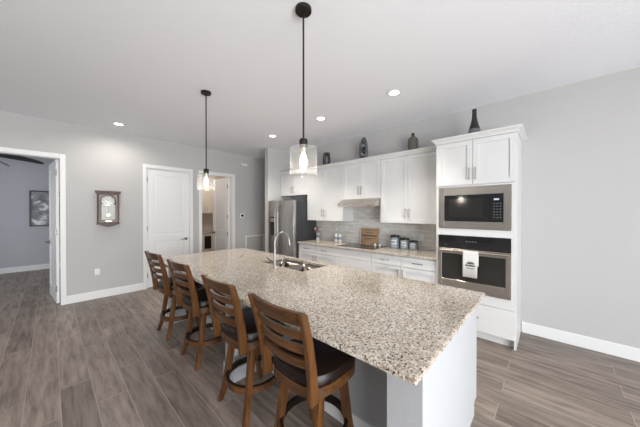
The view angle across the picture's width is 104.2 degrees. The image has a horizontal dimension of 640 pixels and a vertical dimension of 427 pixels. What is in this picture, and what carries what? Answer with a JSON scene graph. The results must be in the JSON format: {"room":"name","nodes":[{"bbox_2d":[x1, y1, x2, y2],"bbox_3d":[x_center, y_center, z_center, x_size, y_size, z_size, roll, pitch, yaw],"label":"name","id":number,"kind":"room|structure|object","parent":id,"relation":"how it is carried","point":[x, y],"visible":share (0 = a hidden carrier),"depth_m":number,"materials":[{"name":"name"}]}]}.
{"room":"kitchen","nodes":[
{"label":"kitchen","id":0,"kind":"room"},
{"bbox_2d":[0,155,59,267],"bbox_3d":[-7.877,-0.015,6.453,0.130,3.050,3.800,0,1,43],"label":"wall","id":1,"kind":"structure","parent":0,"point":[21,244],"depth_m":6.47,"materials":[{"name":"paint"}]},
{"bbox_2d":[0,262,59,273],"bbox_3d":[-7.824,1.442,6.413,0.016,0.135,3.800,0,1,43],"label":"baseboard","id":2,"kind":"structure","parent":1,"relation":"attached to","point":[40,266],"depth_m":6.51,"materials":[{"name":"white paint"}]},
{"bbox_2d":[29,190,59,226],"bbox_3d":[-7.338,-0.135,6.914,0.034,0.953,0.950,0,1,43],"label":"framed picture","id":3,"kind":"object","parent":1,"relation":"attached to","point":[38,200],"visible":0.41,"depth_m":6.70,"materials":[{"name":"grey paper"}]},
{"bbox_2d":[0,110,264,295],"bbox_3d":[-4.401,0.000,4.130,0.130,3.050,10.300,0,1,43],"label":"wall","id":4,"kind":"structure","parent":0,"point":[96,159],"depth_m":4.64,"materials":[{"name":"beige paint"}]},
{"bbox_2d":[0,147,66,304],"bbox_3d":[-4.661,0.271,3.838,0.150,2.511,1.049,0,1,43],"label":"trim","id":5,"kind":"structure","parent":4,"relation":"attached to","point":[3,150],"depth_m":4.14,"materials":[{"name":"white paint"}]},
{"bbox_2d":[45,160,59,302],"bbox_3d":[-4.762,0.303,4.460,0.897,2.420,0.157,0,0,37],"label":"door","id":6,"kind":"structure","parent":4,"relation":"in","point":[53,241],"depth_m":4.34,"materials":[{"name":"white paint"}]},
{"bbox_2d":[95,268,99,274],"bbox_3d":[-3.996,1.050,4.472,0.009,0.116,0.072,0,1,43],"label":"wall outlet","id":7,"kind":"object","parent":4,"relation":"attached to","point":[97,271],"visible":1,"depth_m":4.47,"materials":[{"name":"white paint"}]},
{"bbox_2d":[67,283,142,303],"bbox_3d":[-4.314,1.458,4.126,0.016,0.135,10.200,0,1,43],"label":"baseboard","id":8,"kind":"structure","parent":4,"relation":"attached to","point":[81,297],"depth_m":4.53,"materials":[{"name":"white paint"}]},
{"bbox_2d":[95,190,120,226],"bbox_3d":[-3.861,-0.083,4.545,0.099,0.650,0.364,0,1,43],"label":"wall clock","id":9,"kind":"object","parent":4,"relation":"attached to","point":[107,201],"visible":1,"depth_m":4.54,"materials":[{"name":"brown wood"}]},
{"bbox_2d":[147,168,188,287],"bbox_3d":[-3.225,0.297,5.323,0.096,2.420,0.811,0,1,43],"label":"door","id":10,"kind":"structure","parent":4,"relation":"in","point":[167,191],"depth_m":5.31,"materials":[{"name":"white paint"}]},
{"bbox_2d":[143,164,192,289],"bbox_3d":[-3.256,0.261,5.360,0.150,2.511,0.947,0,1,43],"label":"trim","id":11,"kind":"structure","parent":4,"relation":"attached to","point":[145,166],"depth_m":5.04,"materials":[{"name":"white paint"}]},
{"bbox_2d":[199,170,234,252],"bbox_3d":[-2.541,0.256,6.135,0.150,2.511,0.896,0,1,43],"label":"trim","id":12,"kind":"structure","parent":4,"relation":"attached to","point":[231,176],"depth_m":6.37,"materials":[{"name":"white paint"}]},
{"bbox_2d":[212,178,229,250],"bbox_3d":[-2.639,0.288,6.643,0.715,2.420,0.157,0,0,36],"label":"door","id":13,"kind":"structure","parent":4,"relation":"in","point":[221,187],"depth_m":6.61,"materials":[{"name":"white paint"}]},
{"bbox_2d":[245,234,263,251],"bbox_3d":[-1.785,0.916,6.865,0.014,0.642,0.590,0,1,43],"label":"air vent","id":14,"kind":"object","parent":4,"relation":"in","point":[252,238],"visible":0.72,"depth_m":6.86,"materials":[{"name":"white metal"}]},
{"bbox_2d":[202,175,218,230],"bbox_3d":[-4.010,-0.027,8.211,0.130,3.050,3.770,0,1,43],"label":"wall","id":15,"kind":"structure","parent":0,"point":[207,218],"depth_m":8.39,"materials":[{"name":"paint"}]},
{"bbox_2d":[202,185,212,212],"bbox_3d":[-3.865,-0.458,7.986,0.383,0.885,1.000,0,1,43],"label":"wall cabinet","id":16,"kind":"object","parent":15,"relation":"attached to","point":[207,192],"visible":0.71,"depth_m":8.02,"materials":[{"name":"white wood"}]},
{"bbox_2d":[265,147,290,252],"bbox_3d":[-0.623,-0.016,6.521,0.120,3.050,1.860,0,1,43],"label":"wall","id":17,"kind":"structure","parent":0,"point":[276,161],"depth_m":5.90,"materials":[{"name":"beige paint"}]},
{"bbox_2d":[0,0,639,158],"bbox_3d":[-2.377,-1.563,2.353,13.800,0.100,10.550,0,1,43],"label":"ceiling","id":18,"kind":"structure","parent":0,"point":[144,66],"depth_m":2.47,"materials":[{"name":"paint"}]},
{"bbox_2d":[0,154,43,166],"bbox_3d":[-6.464,-1.278,4.669,1.757,0.502,1.728,0,1,43],"label":"ceiling fan","id":19,"kind":"object","parent":18,"relation":"hanging from","point":[15,157],"visible":0.92,"depth_m":5.05,"materials":[{"name":"brown metal"}]},
{"bbox_2d":[112,122,124,125],"bbox_3d":[-3.426,-1.520,4.240,0.176,0.006,0.176,0,1,43],"label":"recessed light","id":20,"kind":"object","parent":18,"relation":"in","point":[114,123],"visible":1,"depth_m":4.25,"materials":[{"name":"white paint"}]},
{"bbox_2d":[201,90,210,186],"bbox_3d":[-1.425,-0.906,3.119,0.200,1.225,0.200,0,1,43],"label":"pendant light","id":21,"kind":"object","parent":18,"relation":"hanging from","point":[205,93],"visible":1,"depth_m":3.11,"materials":[{"name":"brown metal"}]},
{"bbox_2d":[295,2,311,169],"bbox_3d":[-0.122,-0.897,1.842,0.200,1.225,0.200,0,1,43],"label":"pendant light","id":22,"kind":"object","parent":18,"relation":"hanging from","point":[303,10],"visible":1,"depth_m":1.83,"materials":[{"name":"brown metal"}]},
{"bbox_2d":[315,116,325,120],"bbox_3d":[0.013,-1.518,3.985,0.176,0.006,0.176,0,1,43],"label":"recessed light","id":23,"kind":"object","parent":18,"relation":"in","point":[320,118],"visible":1,"depth_m":3.97,"materials":[{"name":"white paint"}]},
{"bbox_2d":[387,89,400,95],"bbox_3d":[0.928,-1.512,3.127,0.176,0.006,0.176,0,1,43],"label":"recessed light","id":24,"kind":"object","parent":18,"relation":"in","point":[395,92],"visible":1,"depth_m":3.11,"materials":[{"name":"white paint"}]},
{"bbox_2d":[0,267,639,426],"bbox_3d":[-2.377,1.567,2.374,13.800,0.060,10.550,0,1,43],"label":"floor","id":25,"kind":"structure","parent":0,"point":[104,361],"depth_m":2.36,"materials":[{"name":"brown wood"}]},
{"bbox_2d":[144,251,201,340],"bbox_3d":[-1.875,1.000,3.233,0.488,1.061,0.600,0,1,43],"label":"counter stool","id":26,"kind":"object","parent":25,"relation":"on","point":[165,285],"visible":0.62,"depth_m":3.08,"materials":[{"name":"brown wood"}]},
{"bbox_2d":[158,277,199,289],"bbox_3d":[-1.841,0.892,3.290,0.454,0.078,0.466,0,0,40],"label":"seat cushion","id":27,"kind":"object","parent":26,"relation":"on","point":[168,286],"depth_m":3.12,"materials":[{"name":"brown leather"}]},
{"bbox_2d":[166,259,224,370],"bbox_3d":[-1.250,1.004,2.670,0.484,1.061,0.599,0,1,43],"label":"counter stool","id":28,"kind":"object","parent":25,"relation":"on","point":[194,301],"visible":0.73,"depth_m":2.51,"materials":[{"name":"brown wood"}]},
{"bbox_2d":[183,288,224,307],"bbox_3d":[-1.213,0.895,2.724,0.454,0.078,0.466,0,0,41],"label":"seat cushion","id":29,"kind":"object","parent":28,"relation":"on","point":[202,302],"depth_m":2.53,"materials":[{"name":"brown leather"}]},
{"bbox_2d":[202,233,212,251],"bbox_3d":[-3.778,1.057,7.915,0.619,0.885,1.000,0,1,43],"label":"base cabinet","id":30,"kind":"object","parent":25,"relation":"on","point":[207,238],"visible":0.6,"depth_m":7.77,"materials":[{"name":"white wood"}]},
{"bbox_2d":[201,274,289,426],"bbox_3d":[-0.588,1.008,2.024,0.483,1.061,0.598,0,1,43],"label":"counter stool","id":31,"kind":"object","parent":25,"relation":"on","point":[238,330],"visible":0.76,"depth_m":1.86,"materials":[{"name":"brown wood"}]},
{"bbox_2d":[222,309,285,341],"bbox_3d":[-0.543,0.900,2.072,0.454,0.078,0.466,0,1,43],"label":"seat cushion","id":32,"kind":"object","parent":31,"relation":"on","point":[229,332],"depth_m":1.91,"materials":[{"name":"brown leather"}]},
{"bbox_2d":[269,200,315,257],"bbox_3d":[-0.662,0.609,5.699,0.887,1.812,0.747,0,1,43],"label":"refrigerator","id":33,"kind":"object","parent":25,"relation":"on","point":[289,217],"visible":0.63,"depth_m":5.40,"materials":[{"name":"silver metal"}]},
{"bbox_2d":[248,293,355,426],"bbox_3d":[-0.077,1.012,1.553,0.483,1.061,0.598,0,1,43],"label":"counter stool","id":34,"kind":"object","parent":25,"relation":"on","point":[311,368],"visible":0.93,"depth_m":1.41,"materials":[{"name":"brown wood"}]},
{"bbox_2d":[274,337,355,386],"bbox_3d":[-0.032,0.903,1.601,0.454,0.078,0.466,0,1,43],"label":"seat cushion","id":35,"kind":"object","parent":34,"relation":"on","point":[333,364],"depth_m":1.45,"materials":[{"name":"brown leather"}]},
{"bbox_2d":[299,243,315,263],"bbox_3d":[-0.083,1.068,5.289,0.485,0.899,0.626,0,1,43],"label":"base cabinet","id":36,"kind":"object","parent":25,"relation":"on","point":[306,251],"visible":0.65,"depth_m":5.09,"materials":[{"name":"white paint"}]},
{"bbox_2d":[168,268,476,426],"bbox_3d":[-0.467,1.092,2.740,3.557,0.884,1.141,0,1,43],"label":"kitchen island","id":37,"kind":"object","parent":25,"relation":"on","point":[445,396],"visible":0.12,"depth_m":1.61,"materials":[{"name":"paint"}]},
{"bbox_2d":[152,248,484,385],"bbox_3d":[-0.507,0.634,2.693,3.648,0.030,1.380,0,1,43],"label":"island countertop","id":38,"kind":"structure","parent":37,"relation":"on","point":[398,326],"depth_m":1.75,"materials":[{"name":"stone"}]},
{"bbox_2d":[266,232,290,267],"bbox_3d":[-0.493,0.416,2.977,0.178,0.403,0.264,0,1,43],"label":"kitchen faucet","id":39,"kind":"object","parent":38,"relation":"on","point":[286,234],"visible":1,"depth_m":2.85,"materials":[{"name":"silver metal"}]},
{"bbox_2d":[273,249,276,267],"bbox_3d":[-0.518,0.513,2.856,0.050,0.210,0.050,0,1,43],"label":"faucet","id":40,"kind":"object","parent":39,"relation":"attached to","point":[274,262],"depth_m":2.84,"materials":[{"name":"silver metal"}]},
{"bbox_2d":[265,259,319,271],"bbox_3d":[-0.349,0.745,3.085,0.825,0.196,0.418,0,1,43],"label":"sink","id":41,"kind":"object","parent":38,"relation":"in","point":[289,264],"visible":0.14,"depth_m":3.20,"materials":[{"name":"silver metal"}]},
{"bbox_2d":[315,245,333,264],"bbox_3d":[0.272,1.070,4.962,0.479,0.899,0.626,0,1,43],"label":"base cabinet","id":42,"kind":"object","parent":25,"relation":"on","point":[324,254],"visible":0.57,"depth_m":4.75,"materials":[{"name":"white paint"}]},
{"bbox_2d":[334,248,371,270],"bbox_3d":[0.736,1.073,4.534,0.782,0.899,0.626,0,1,43],"label":"base cabinet","id":43,"kind":"object","parent":25,"relation":"on","point":[355,259],"visible":0.28,"depth_m":4.31,"materials":[{"name":"white paint"}]},
{"bbox_2d":[371,252,401,276],"bbox_3d":[1.210,1.076,4.096,0.505,0.899,0.626,0,1,43],"label":"base cabinet","id":44,"kind":"object","parent":25,"relation":"on","point":[388,264],"visible":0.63,"depth_m":3.88,"materials":[{"name":"white paint"}]},
{"bbox_2d":[401,256,435,283],"bbox_3d":[1.583,1.078,3.753,0.507,0.899,0.626,0,1,43],"label":"base cabinet","id":45,"kind":"object","parent":25,"relation":"on","point":[420,269],"visible":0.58,"depth_m":3.54,"materials":[{"name":"white paint"}]},
{"bbox_2d":[297,239,435,259],"bbox_3d":[0.753,0.607,4.519,2.770,0.030,0.621,0,1,43],"label":"countertop","id":46,"kind":"structure","parent":45,"relation":"on","point":[424,254],"depth_m":4.01,"materials":[{"name":"stone"}]},
{"bbox_2d":[338,229,341,241],"bbox_3d":[0.408,0.452,5.049,0.080,0.272,0.080,0,1,43],"label":"glass bottle","id":47,"kind":"object","parent":46,"relation":"on","point":[339,235],"visible":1,"depth_m":5.02,"materials":[{"name":"white glass"}]},
{"bbox_2d":[337,243,386,249],"bbox_3d":[0.756,0.589,4.518,0.740,0.006,0.490,0,1,43],"label":"cooktop","id":48,"kind":"object","parent":46,"relation":"in","point":[354,245],"visible":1,"depth_m":4.43,"materials":[{"name":"black glass"}]},
{"bbox_2d":[359,227,380,245],"bbox_3d":[0.942,0.432,4.710,0.430,0.318,0.058,0,1,43],"label":"wooden board","id":49,"kind":"object","parent":46,"relation":"on","point":[369,236],"visible":0.98,"depth_m":4.69,"materials":[{"name":"brown wood"}]},
{"bbox_2d":[390,234,399,248],"bbox_3d":[1.289,0.476,4.283,0.161,0.235,0.161,0,1,43],"label":"canister","id":50,"kind":"object","parent":46,"relation":"on","point":[394,239],"visible":0.99,"depth_m":4.22,"materials":[{"name":"grey metal"}]},
{"bbox_2d":[400,237,408,249],"bbox_3d":[1.421,0.497,4.176,0.144,0.194,0.144,0,1,43],"label":"canister","id":51,"kind":"object","parent":46,"relation":"on","point":[404,242],"visible":0.98,"depth_m":4.12,"materials":[{"name":"grey metal"}]},
{"bbox_2d":[409,240,417,249],"bbox_3d":[1.531,0.515,4.081,0.128,0.160,0.128,0,1,43],"label":"canister","id":52,"kind":"object","parent":46,"relation":"on","point":[413,244],"visible":0.99,"depth_m":4.03,"materials":[{"name":"grey metal"}]},
{"bbox_2d":[431,123,526,350],"bbox_3d":[2.066,0.278,3.265,0.950,2.506,0.679,0,1,43],"label":"tall cabinet","id":53,"kind":"object","parent":25,"relation":"on","point":[491,157],"visible":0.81,"depth_m":2.95,"materials":[{"name":"white paint"}]},
{"bbox_2d":[438,235,510,299],"bbox_3d":[2.027,0.630,3.239,0.766,0.690,0.637,0,1,43],"label":"wall oven","id":54,"kind":"object","parent":53,"relation":"in","point":[493,279],"visible":0.88,"depth_m":2.98,"materials":[{"name":"silver metal"}]},
{"bbox_2d":[463,250,478,278],"bbox_3d":[1.818,0.611,3.010,0.160,0.319,0.045,0,1,43],"label":"dish towel","id":55,"kind":"object","parent":54,"relation":"hanging from","point":[470,258],"visible":1,"depth_m":2.99,"materials":[{"name":"white fabric"}]},
{"bbox_2d":[448,235,510,252],"bbox_3d":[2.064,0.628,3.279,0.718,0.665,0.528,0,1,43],"label":"control panel","id":56,"kind":"object","parent":54,"relation":"in","point":[450,235],"depth_m":3.08,"materials":[{"name":"black glass"}]},
{"bbox_2d":[468,109,480,133],"bbox_3d":[1.992,-1.133,3.216,0.166,0.420,0.166,0,1,43],"label":"vase","id":57,"kind":"object","parent":53,"relation":"on","point":[474,126],"visible":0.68,"depth_m":3.18,"materials":[{"name":"black ceramic"}]},
{"bbox_2d":[439,184,511,230],"bbox_3d":[1.999,-0.070,3.204,0.766,0.518,0.420,0,1,43],"label":"microwave","id":58,"kind":"object","parent":53,"relation":"in","point":[478,207],"visible":1,"depth_m":3.02,"materials":[{"name":"silver metal"}]},
{"bbox_2d":[291,67,639,348],"bbox_3d":[2.282,0.003,3.608,8.340,3.050,0.142,0,1,43],"label":"wall","id":59,"kind":"structure","parent":0,"point":[580,225],"depth_m":2.93,"materials":[{"name":"beige paint"}]},
{"bbox_2d":[279,169,306,196],"bbox_3d":[-0.522,-0.704,5.854,0.923,0.576,0.375,0,1,43],"label":"upper cabinet","id":60,"kind":"object","parent":59,"relation":"attached to","point":[293,182],"visible":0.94,"depth_m":5.74,"materials":[{"name":"white paint"}]},
{"bbox_2d":[306,162,352,220],"bbox_3d":[0.180,-0.420,5.208,0.983,1.136,0.375,0,1,43],"label":"upper cabinet","id":61,"kind":"object","parent":59,"relation":"attached to","point":[324,182],"visible":0.96,"depth_m":5.07,"materials":[{"name":"white paint"}]},
{"bbox_2d":[323,152,330,164],"bbox_3d":[0.140,-1.105,5.239,0.204,0.340,0.110,0,1,43],"label":"vase","id":62,"kind":"object","parent":61,"relation":"on","point":[325,154],"visible":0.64,"depth_m":5.19,"materials":[{"name":"ceramic"}]},
{"bbox_2d":[342,155,380,199],"bbox_3d":[0.832,-0.624,4.605,0.788,0.721,0.375,0,1,43],"label":"upper cabinet","id":63,"kind":"object","parent":59,"relation":"attached to","point":[362,176],"visible":0.88,"depth_m":4.48,"materials":[{"name":"white paint"}]},
{"bbox_2d":[338,198,380,206],"bbox_3d":[0.782,-0.189,4.553,0.772,0.143,0.497,0,1,43],"label":"range hood","id":64,"kind":"object","parent":63,"relation":"attached to","point":[374,202],"visible":0.96,"depth_m":4.35,"materials":[{"name":"silver metal"}]},
{"bbox_2d":[359,137,367,157],"bbox_3d":[0.808,-1.173,4.621,0.205,0.485,0.120,0,1,43],"label":"stone sculpture","id":65,"kind":"object","parent":63,"relation":"on","point":[364,150],"visible":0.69,"depth_m":4.59,"materials":[{"name":"grey stone"}]},
{"bbox_2d":[379,146,436,223],"bbox_3d":[1.489,-0.412,4.000,0.995,1.136,0.375,0,1,43],"label":"upper cabinet","id":66,"kind":"object","parent":59,"relation":"attached to","point":[408,178],"visible":0.78,"depth_m":3.89,"materials":[{"name":"white paint"}]},
{"bbox_2d":[408,133,417,149],"bbox_3d":[1.490,-1.106,3.993,0.160,0.358,0.160,0,1,43],"label":"jug","id":67,"kind":"object","parent":66,"relation":"on","point":[412,141],"visible":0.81,"depth_m":3.93,"materials":[{"name":"grey ceramic"}]},
{"bbox_2d":[419,233,423,240],"bbox_3d":[1.660,0.385,4.081,0.072,0.116,0.009,0,1,43],"label":"wall outlet","id":68,"kind":"object","parent":59,"relation":"attached to","point":[421,236],"visible":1,"depth_m":4.08,"materials":[{"name":"white paint"}]},
{"bbox_2d":[522,321,639,361],"bbox_3d":[3.955,1.472,1.982,3.662,0.135,0.016,0,1,43],"label":"baseboard","id":69,"kind":"structure","parent":59,"relation":"attached to","point":[624,351],"depth_m":2.84,"materials":[{"name":"white paint"}]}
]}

